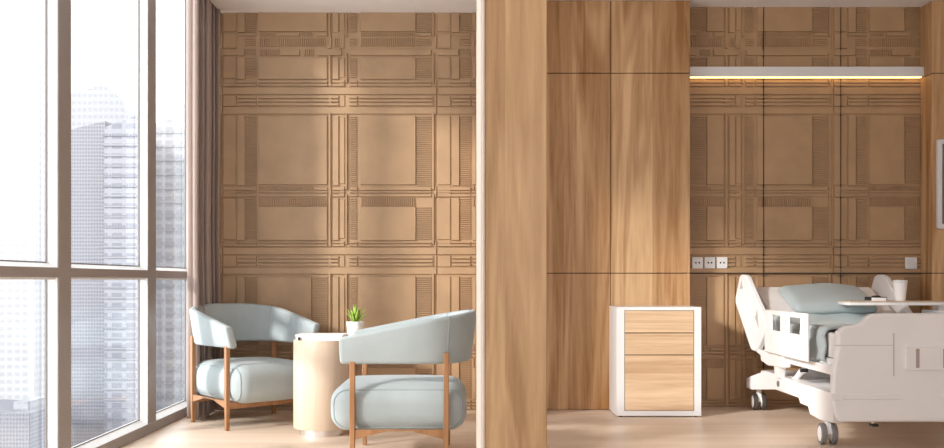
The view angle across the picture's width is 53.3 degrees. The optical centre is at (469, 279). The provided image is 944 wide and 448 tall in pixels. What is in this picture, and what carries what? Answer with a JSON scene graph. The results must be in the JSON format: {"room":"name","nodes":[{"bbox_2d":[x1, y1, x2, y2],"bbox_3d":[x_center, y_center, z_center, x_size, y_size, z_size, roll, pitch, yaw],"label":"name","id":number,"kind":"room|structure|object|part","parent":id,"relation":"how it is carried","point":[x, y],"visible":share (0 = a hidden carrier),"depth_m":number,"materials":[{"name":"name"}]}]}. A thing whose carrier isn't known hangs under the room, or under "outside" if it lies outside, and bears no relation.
{"room":"hospital room","nodes":[
{"label":"hospital room","id":0,"kind":"room"},
{"bbox_2d":[210,0,475,12],"bbox_3d":[-0.850,-2.010,0.876,1.820,0.240,11.752,0,0,0],"label":"ceiling","id":1,"kind":"structure","parent":0,"point":[225,6],"depth_m":6.50,"materials":[{"name":"paint"}]},
{"bbox_3d":[-1.955,-2.095,0.876,0.390,0.070,11.752,0,0,0],"label":"trim","id":2,"kind":"structure","parent":1,"relation":"attached to","visible":0},
{"bbox_2d":[187,0,220,419],"bbox_3d":[-1.800,-0.571,6.361,0.122,2.958,0.510,0,0,0],"label":"curtain","id":3,"kind":"object","parent":2,"relation":"hanging from","point":[203,18],"visible":0.81,"depth_m":6.21,"materials":[{"name":"brown fabric"}]},
{"bbox_2d":[220,12,475,409],"bbox_3d":[-0.940,-0.605,6.694,2.019,3.050,0.115,0,0,0],"label":"wall","id":4,"kind":"structure","parent":0,"point":[348,140],"depth_m":6.64,"materials":[{"name":"brown wood"}]},
{"bbox_2d":[0,0,58,447],"bbox_3d":[-1.953,-0.601,3.841,0.074,2.918,1.085,0,0,0],"label":"window frame","id":5,"kind":"structure","parent":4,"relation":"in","point":[52,5],"depth_m":4.37,"materials":[{"name":"grey metal"}]},
{"bbox_2d":[0,0,46,447],"bbox_3d":[-1.970,-0.607,3.838,0.008,2.886,1.061,0,0,0],"label":"window gasket","id":6,"kind":"object","parent":5,"relation":"attached to","point":[45,0],"depth_m":4.36,"materials":[{"name":"white metal"}]},
{"bbox_2d":[0,266,60,276],"bbox_3d":[-1.950,-0.035,3.840,0.080,0.046,1.103,0,0,0],"label":"transom","id":7,"kind":"object","parent":5,"relation":"attached to","point":[5,271],"depth_m":4.08,"materials":[{"name":"brown metal"}]},
{"bbox_2d":[71,0,147,447],"bbox_3d":[-1.953,-0.601,5.061,0.074,2.918,1.085,0,0,0],"label":"window frame","id":8,"kind":"structure","parent":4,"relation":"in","point":[143,4],"depth_m":5.59,"materials":[{"name":"grey metal"}]},
{"bbox_2d":[71,0,138,447],"bbox_3d":[-1.970,-0.607,5.059,0.008,2.886,1.061,0,0,0],"label":"window gasket","id":9,"kind":"object","parent":8,"relation":"attached to","point":[138,0],"depth_m":5.58,"materials":[{"name":"grey rubber"}]},
{"bbox_2d":[71,268,149,277],"bbox_3d":[-1.950,-0.035,5.061,0.080,0.046,1.103,0,0,0],"label":"transom","id":10,"kind":"object","parent":8,"relation":"attached to","point":[75,272],"depth_m":4.95,"materials":[{"name":"brown metal"}]},
{"bbox_2d":[73,401,186,447],"bbox_3d":[-1.982,0.889,3.685,0.136,0.062,5.934,0,0,0],"label":"trim","id":11,"kind":"structure","parent":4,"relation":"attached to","point":[119,442],"depth_m":5.53,"materials":[{"name":"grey metal"}]},
{"bbox_2d":[156,0,186,419],"bbox_3d":[-1.953,-0.601,6.128,0.074,2.918,0.776,0,0,0],"label":"window frame","id":12,"kind":"structure","parent":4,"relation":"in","point":[161,414],"depth_m":6.50,"materials":[{"name":"grey metal"}]},
{"bbox_2d":[156,0,185,412],"bbox_3d":[-1.970,-0.607,6.126,0.008,2.886,0.752,0,0,0],"label":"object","id":13,"kind":"structure","parent":12,"relation":"attached to","point":[184,0],"depth_m":6.50,"materials":[{"name":"grey metal"}]},
{"bbox_2d":[156,270,186,277],"bbox_3d":[-1.950,-0.035,6.127,0.080,0.046,0.794,0,0,0],"label":"transom","id":14,"kind":"object","parent":12,"relation":"attached to","point":[159,274],"depth_m":6.01,"materials":[{"name":"brown metal"}]},
{"bbox_2d":[346,321,364,335],"bbox_3d":[-0.689,0.302,5.660,0.110,0.106,0.110,0,0,0],"label":"pot","id":15,"kind":"object","parent":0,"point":[352,326],"depth_m":5.62,"materials":[{"name":"white ceramic"}]},
{"bbox_2d":[476,0,481,447],"bbox_3d":[0.029,-0.580,2.981,0.006,3.000,1.838,0,0,0],"label":"wall partition","id":16,"kind":"structure","parent":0,"point":[478,2],"depth_m":2.74,"materials":[{"name":"oak wood"},{"name":"white paint"}]},
{"bbox_2d":[482,0,484,447],"bbox_3d":[0.029,-0.580,2.055,0.006,3.000,0.014,0,0,0],"label":"trim","id":17,"kind":"structure","parent":16,"relation":"attached to","point":[483,1],"depth_m":2.05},
{"bbox_2d":[485,0,546,447],"bbox_3d":[0.100,-0.580,2.975,0.136,3.000,1.850,0,0,0],"label":"partition panel","id":18,"kind":"object","parent":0,"point":[515,30],"visible":0.75,"depth_m":2.05,"materials":[{"name":"brown wood"}]},
{"bbox_2d":[121,407,943,447],"bbox_3d":[1.300,0.980,0.965,6.800,0.120,11.930,0,0,0],"label":"floor","id":19,"kind":"structure","parent":0,"point":[716,427],"depth_m":5.60,"materials":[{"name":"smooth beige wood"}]},
{"bbox_2d":[58,0,70,447],"bbox_3d":[-1.949,-0.580,4.450,0.066,3.000,0.138,0,0,0],"label":"window mullion","id":20,"kind":"object","parent":19,"relation":"on","point":[64,6],"depth_m":4.44,"materials":[{"name":"brown metal"}]},
{"bbox_2d":[148,0,155,423],"bbox_3d":[-1.949,-0.580,5.671,0.066,3.000,0.138,0,0,0],"label":"window mullion","id":21,"kind":"object","parent":19,"relation":"on","point":[151,3],"depth_m":5.67,"materials":[{"name":"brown metal"}]},
{"bbox_2d":[189,303,319,430],"bbox_3d":[-1.430,0.539,6.121,0.676,0.762,0.743,0,0,-42],"label":"lounge chair","id":22,"kind":"object","parent":19,"relation":"on","point":[247,382],"visible":0.85,"depth_m":5.96,"materials":[{"name":"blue fabric"}]},
{"bbox_3d":[-1.792,0.640,6.084,0.027,0.560,0.027,0,0,-42],"label":"leg","id":23,"kind":"part","parent":22,"relation":"part of","materials":[{"name":"brown wood"}]},
{"bbox_3d":[-1.638,0.765,5.911,0.018,0.050,0.464,0,0,-42],"label":"rail","id":24,"kind":"part","parent":22,"relation":"part of","materials":[{"name":"brown wood"}]},
{"bbox_3d":[-1.573,0.770,6.281,0.590,0.040,0.018,0,0,-42],"label":"cross rail","id":25,"kind":"part","parent":22,"relation":"part of","materials":[{"name":"brown wood"}]},
{"bbox_3d":[-1.483,0.655,5.738,0.027,0.530,0.027,0,0,-42],"label":"leg","id":26,"kind":"part","parent":22,"relation":"part of","materials":[{"name":"brown wood"}]},
{"bbox_2d":[196,357,292,402],"bbox_3d":[-1.411,0.635,6.101,0.561,0.250,0.687,0,0,-42],"label":"seat cushion","id":27,"kind":"object","parent":22,"relation":"on","point":[248,379],"depth_m":5.84,"materials":[{"name":"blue fabric"}]},
{"bbox_3d":[-1.450,0.287,6.144,0.676,0.259,0.683,0,0,-42],"label":"backrest","id":28,"kind":"part","parent":22,"relation":"part of","materials":[{"name":"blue fabric"}]},
{"bbox_3d":[-1.263,0.770,5.935,0.590,0.040,0.018,0,0,-42],"label":"cross rail","id":29,"kind":"part","parent":22,"relation":"part of","materials":[{"name":"brown wood"}]},
{"bbox_3d":[-1.353,0.640,6.478,0.027,0.560,0.027,0,0,-42],"label":"leg","id":30,"kind":"part","parent":22,"relation":"part of","materials":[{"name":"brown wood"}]},
{"bbox_2d":[293,339,348,436],"bbox_3d":[-0.885,0.637,5.640,0.344,0.565,0.344,0,0,0],"label":"side table","id":31,"kind":"object","parent":19,"relation":"on","point":[318,371],"visible":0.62,"depth_m":5.49,"materials":[{"name":"wood"}]},
{"bbox_2d":[295,333,346,340],"bbox_3d":[-0.884,0.338,5.596,0.281,0.034,0.212,0,0,0],"label":"tabletop","id":32,"kind":"object","parent":31,"relation":"on","point":[301,336],"visible":0.87,"depth_m":5.50,"materials":[{"name":"white laminate"}]},
{"bbox_2d":[346,305,365,335],"bbox_3d":[-0.682,0.248,5.654,0.126,0.212,0.146,0,0,0],"label":"potted succulent","id":33,"kind":"object","parent":31,"relation":"on","point":[355,324],"visible":0.88,"depth_m":5.63,"materials":[{"name":"green plant"}]},
{"bbox_2d":[331,310,475,447],"bbox_3d":[-0.334,0.539,4.947,0.743,0.762,0.676,0,0,-1],"label":"lounge chair","id":34,"kind":"object","parent":19,"relation":"on","point":[365,405],"visible":1,"depth_m":4.67,"materials":[{"name":"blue fabric"}]},
{"bbox_3d":[-0.581,0.655,4.650,0.027,0.530,0.027,0,0,-1],"label":"leg","id":35,"kind":"part","parent":34,"relation":"part of","materials":[{"name":"brown wood"}]},
{"bbox_3d":[-0.587,0.655,5.240,0.027,0.530,0.027,0,0,0],"label":"leg","id":36,"kind":"part","parent":34,"relation":"part of","materials":[{"name":"brown wood"}]},
{"bbox_2d":[331,375,466,429],"bbox_3d":[-0.362,0.635,4.947,0.687,0.250,0.561,0,0,0],"label":"seat cushion","id":37,"kind":"object","parent":34,"relation":"on","point":[382,402],"depth_m":4.68,"materials":[{"name":"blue fabric"}]},
{"bbox_3d":[-0.349,0.765,4.652,0.464,0.050,0.018,0,0,0],"label":"rail","id":38,"kind":"part","parent":34,"relation":"part of","materials":[{"name":"brown wood"}]},
{"bbox_3d":[-0.304,0.287,4.947,0.683,0.259,0.676,0,0,0],"label":"backrest","id":39,"kind":"part","parent":34,"relation":"part of","materials":[{"name":"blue fabric"}]},
{"bbox_3d":[-0.117,0.640,4.654,0.027,0.560,0.027,0,0,0],"label":"leg","id":40,"kind":"part","parent":34,"relation":"part of","materials":[{"name":"brown wood"}]},
{"bbox_2d":[547,1,689,409],"bbox_3d":[0.863,-0.529,6.741,1.388,2.898,0.178,0,0,0],"label":"wardrobe","id":41,"kind":"object","parent":19,"relation":"on","point":[618,76],"visible":0.49,"depth_m":6.65,"materials":[{"name":"brown wood"}]},
{"bbox_3d":[0.712,-1.722,6.662,0.561,0.511,0.019,0,0,0],"label":"door","id":42,"kind":"part","parent":41,"relation":"part of","materials":[{"name":"brown wood"}]},
{"bbox_3d":[0.712,-0.756,6.662,0.561,1.409,0.019,0,0,0],"label":"door","id":43,"kind":"part","parent":41,"relation":"part of","materials":[{"name":"brown wood"}]},
{"bbox_3d":[0.712,0.436,6.662,0.561,0.962,0.019,0,0,0],"label":"door","id":44,"kind":"part","parent":41,"relation":"part of","materials":[{"name":"brown wood"}]},
{"bbox_3d":[1.277,-1.722,6.662,0.560,0.511,0.019,0,0,0],"label":"door","id":45,"kind":"part","parent":41,"relation":"part of","materials":[{"name":"brown wood"}]},
{"bbox_3d":[1.277,-0.756,6.662,0.560,1.409,0.019,0,0,0],"label":"door","id":46,"kind":"part","parent":41,"relation":"part of","materials":[{"name":"brown wood"}]},
{"bbox_3d":[1.277,0.436,6.662,0.560,0.962,0.019,0,0,0],"label":"door","id":47,"kind":"part","parent":41,"relation":"part of","materials":[{"name":"brown wood"}]},
{"bbox_2d":[609,306,700,416],"bbox_3d":[1.268,0.551,6.479,0.567,0.738,0.338,0,0,0],"label":"bedside cabinet","id":48,"kind":"object","parent":19,"relation":"on","point":[655,351],"visible":1,"depth_m":6.31,"materials":[{"name":"white paint"}]},
{"bbox_3d":[1.271,0.280,6.321,0.461,0.146,0.020,0,0,0],"label":"drawer","id":49,"kind":"part","parent":48,"relation":"part of","materials":[{"name":"brown wood"}]},
{"bbox_3d":[1.271,0.430,6.321,0.461,0.142,0.020,0,0,0],"label":"drawer","id":50,"kind":"part","parent":48,"relation":"part of","materials":[{"name":"brown wood"}]},
{"bbox_3d":[1.271,0.691,6.321,0.461,0.370,0.020,0,0,0],"label":"door","id":51,"kind":"part","parent":48,"relation":"part of","materials":[{"name":"brown wood"}]},
{"bbox_2d":[736,275,943,443],"bbox_3d":[2.420,0.441,5.920,1.034,0.956,1.784,0,0,0],"label":"hospital bed","id":52,"kind":"object","parent":19,"relation":"on","point":[883,367],"visible":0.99,"depth_m":5.05,"materials":[{"name":"white plastic"}]},
{"bbox_3d":[1.970,0.580,5.975,0.050,0.080,0.088,0,0,0],"label":"bracket post","id":53,"kind":"part","parent":52,"relation":"part of","materials":[{"name":"white plastic"}]},
{"bbox_3d":[1.913,0.328,5.700,0.020,0.275,0.760,0,0,0],"label":"guard rail","id":54,"kind":"part","parent":52,"relation":"part of","materials":[{"name":"white plastic"}]},
{"bbox_3d":[2.030,0.589,5.849,0.046,0.118,0.306,0,0,4],"label":"pivot arm","id":55,"kind":"part","parent":52,"relation":"part of","materials":[{"name":"white plastic"}]},
{"bbox_3d":[1.985,0.493,5.650,0.036,0.050,1.100,0,0,0],"label":"rail","id":56,"kind":"part","parent":52,"relation":"part of","materials":[{"name":"white plastic"}]},
{"bbox_2d":[756,287,894,357],"bbox_3d":[2.420,0.241,5.923,0.820,0.383,1.617,0,0,0],"label":"mattress","id":57,"kind":"object","parent":52,"relation":"on","point":[771,298],"visible":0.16,"depth_m":6.37,"materials":[{"name":"white fabric"}]},
{"bbox_2d":[774,312,875,334],"bbox_3d":[2.419,0.321,5.907,0.862,0.218,0.626,0,0,0],"label":"sheet","id":58,"kind":"object","parent":57,"relation":"on","point":[847,318],"visible":0.16,"depth_m":6.12,"materials":[{"name":"white fabric"}]},
{"bbox_2d":[779,283,876,313],"bbox_3d":[2.418,0.128,6.364,0.568,0.215,0.382,0,0,1],"label":"pillow","id":59,"kind":"object","parent":57,"relation":"on","point":[815,298],"visible":0.86,"depth_m":6.25,"materials":[{"name":"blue fabric"}]},
{"bbox_2d":[809,323,852,361],"bbox_3d":[2.419,0.358,5.425,0.890,0.208,0.333,0,0,0],"label":"blanket","id":60,"kind":"object","parent":57,"relation":"on","point":[817,332],"visible":0.41,"depth_m":5.36,"materials":[{"name":"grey fabric"}]},
{"bbox_3d":[2.420,0.472,5.077,0.935,0.584,0.055,0,0,0],"label":"footboard","id":61,"kind":"part","parent":52,"relation":"part of","materials":[{"name":"white plastic"}]},
{"bbox_3d":[2.467,0.419,5.044,0.266,0.129,0.032,0,0,0],"label":"handle plate","id":62,"kind":"part","parent":52,"relation":"part of","materials":[{"name":"white plastic"}]},
{"bbox_3d":[2.927,0.328,5.700,0.020,0.275,0.760,0,0,0],"label":"guard rail","id":63,"kind":"part","parent":52,"relation":"part of","materials":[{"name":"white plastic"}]},
{"bbox_2d":[838,300,943,310],"bbox_3d":[2.740,0.527,6.040,0.760,0.786,0.480,0,0,0],"label":"table","id":64,"kind":"object","parent":19,"relation":"on","point":[937,304],"visible":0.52,"depth_m":5.86,"materials":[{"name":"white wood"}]},
{"bbox_2d":[865,295,886,300],"bbox_3d":[2.602,0.116,6.030,0.106,0.034,0.100,0,0,0],"label":"box","id":65,"kind":"object","parent":64,"relation":"on","point":[875,297],"visible":1,"depth_m":5.99,"materials":[{"name":"white paper"}]},
{"bbox_2d":[892,280,907,300],"bbox_3d":[2.769,0.067,6.050,0.092,0.134,0.092,0,0,0],"label":"paper cup","id":66,"kind":"object","parent":64,"relation":"on","point":[900,286],"visible":1,"depth_m":6.02,"materials":[{"name":"white paper"}]},
{"bbox_3d":[2.769,0.009,6.050,0.092,0.018,0.092,0,0,0],"label":"lid","id":67,"kind":"part","parent":66,"relation":"part of","materials":[{"name":"white paint"}]},
{"bbox_2d":[547,0,931,6],"bbox_3d":[2.380,-2.055,0.965,4.640,0.150,11.930,0,0,0],"label":"ceiling","id":68,"kind":"structure","parent":0,"point":[693,3],"depth_m":6.73,"materials":[{"name":"paint"}]},
{"bbox_2d":[690,7,920,406],"bbox_3d":[2.413,-0.580,6.872,1.753,3.000,0.115,0,0,0],"label":"wall niche","id":69,"kind":"object","parent":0,"point":[880,188],"visible":0.73,"depth_m":6.82,"materials":[{"name":"brown wood"}]},
{"bbox_2d":[692,257,702,267],"bbox_3d":[1.649,-0.125,6.815,0.077,0.082,0.013,0,0,0],"label":"wall socket","id":70,"kind":"object","parent":69,"relation":"attached to","point":[697,262],"visible":1,"depth_m":6.81,"materials":[{"name":"white paint"}]},
{"bbox_2d":[704,257,714,267],"bbox_3d":[1.738,-0.125,6.815,0.077,0.082,0.013,0,0,0],"label":"wall socket","id":71,"kind":"object","parent":69,"relation":"attached to","point":[709,262],"visible":1,"depth_m":6.81,"materials":[{"name":"white paint"}]},
{"bbox_2d":[717,257,726,267],"bbox_3d":[1.827,-0.125,6.815,0.077,0.082,0.013,0,0,0],"label":"wall socket","id":72,"kind":"object","parent":69,"relation":"attached to","point":[721,261],"visible":1,"depth_m":6.81,"materials":[{"name":"white paint"}]},
{"bbox_2d":[689,7,920,392],"bbox_3d":[2.413,-0.530,6.821,1.713,2.900,0.014,0,0,0],"label":"trim","id":73,"kind":"structure","parent":69,"relation":"attached to","point":[763,273],"depth_m":6.81,"materials":[{"name":"brown wood"}]},
{"bbox_2d":[689,67,923,77],"bbox_3d":[2.407,-1.500,6.791,1.725,0.075,0.043,0,0,0],"label":"wall light","id":74,"kind":"object","parent":69,"relation":"attached to","point":[695,72],"visible":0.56,"depth_m":6.77,"materials":[{"name":"white paint"}]},
{"bbox_2d":[905,257,916,268],"bbox_3d":[3.197,-0.122,6.814,0.086,0.086,0.014,0,0,0],"label":"light switch","id":75,"kind":"object","parent":69,"relation":"attached to","point":[910,262],"visible":1,"depth_m":6.81,"materials":[{"name":"white paint"}]},
{"bbox_2d":[920,0,943,312],"bbox_3d":[3.985,-0.530,6.802,1.430,2.900,0.300,0,0,0],"label":"wall pillar","id":76,"kind":"structure","parent":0,"point":[932,13],"depth_m":6.67,"materials":[{"name":"brown wood"}]},
{"bbox_2d":[936,139,943,228],"bbox_3d":[3.723,-0.678,6.637,0.850,0.632,0.030,0,0,0],"label":"wall screen","id":77,"kind":"object","parent":76,"relation":"attached to","point":[940,142],"visible":1,"depth_m":6.62,"materials":[{"name":"white paint"}]},
{"label":"outside","id":78,"kind":"structure","parent":0,"visible":0},
{"bbox_3d":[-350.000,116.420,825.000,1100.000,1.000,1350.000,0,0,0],"label":"ground","id":79,"kind":"structure","parent":78,"visible":0},
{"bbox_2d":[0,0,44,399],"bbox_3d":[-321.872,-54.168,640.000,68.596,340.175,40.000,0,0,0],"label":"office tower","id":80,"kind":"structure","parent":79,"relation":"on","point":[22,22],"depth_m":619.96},
{"bbox_2d":[0,397,44,447],"bbox_3d":[-222.574,86.981,460.000,32.298,57.877,40.000,0,0,0],"label":"building","id":81,"kind":"structure","parent":79,"relation":"on","point":[22,422],"depth_m":441.55,"materials":[{"name":"white concrete"}]},
{"bbox_2d":[71,121,111,446],"bbox_3d":[-208.245,15.673,518.000,28.192,200.495,36.000,0,0,0],"label":"office tower","id":82,"kind":"structure","parent":79,"relation":"on","point":[87,149],"depth_m":499.98,"materials":[{"name":"grey glass"}]},
{"bbox_2d":[71,84,137,128],"bbox_3d":[-224.298,-0.423,575.000,39.915,232.686,30.000,0,0,0],"label":"glass tower","id":83,"kind":"structure","parent":79,"relation":"on","point":[100,103],"depth_m":559.95,"materials":[{"name":"white glass"}]},
{"bbox_2d":[103,115,137,432],"bbox_3d":[-181.013,14.694,496.750,20.027,202.452,14.500,0,0,0],"label":"building","id":84,"kind":"structure","parent":79,"relation":"on","point":[120,145],"depth_m":489.95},
{"bbox_2d":[156,104,183,410],"bbox_3d":[-160.851,5.109,559.750,46.957,221.622,40.500,0,0,0],"label":"building","id":85,"kind":"structure","parent":79,"relation":"on","point":[170,132],"depth_m":539.94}
]}

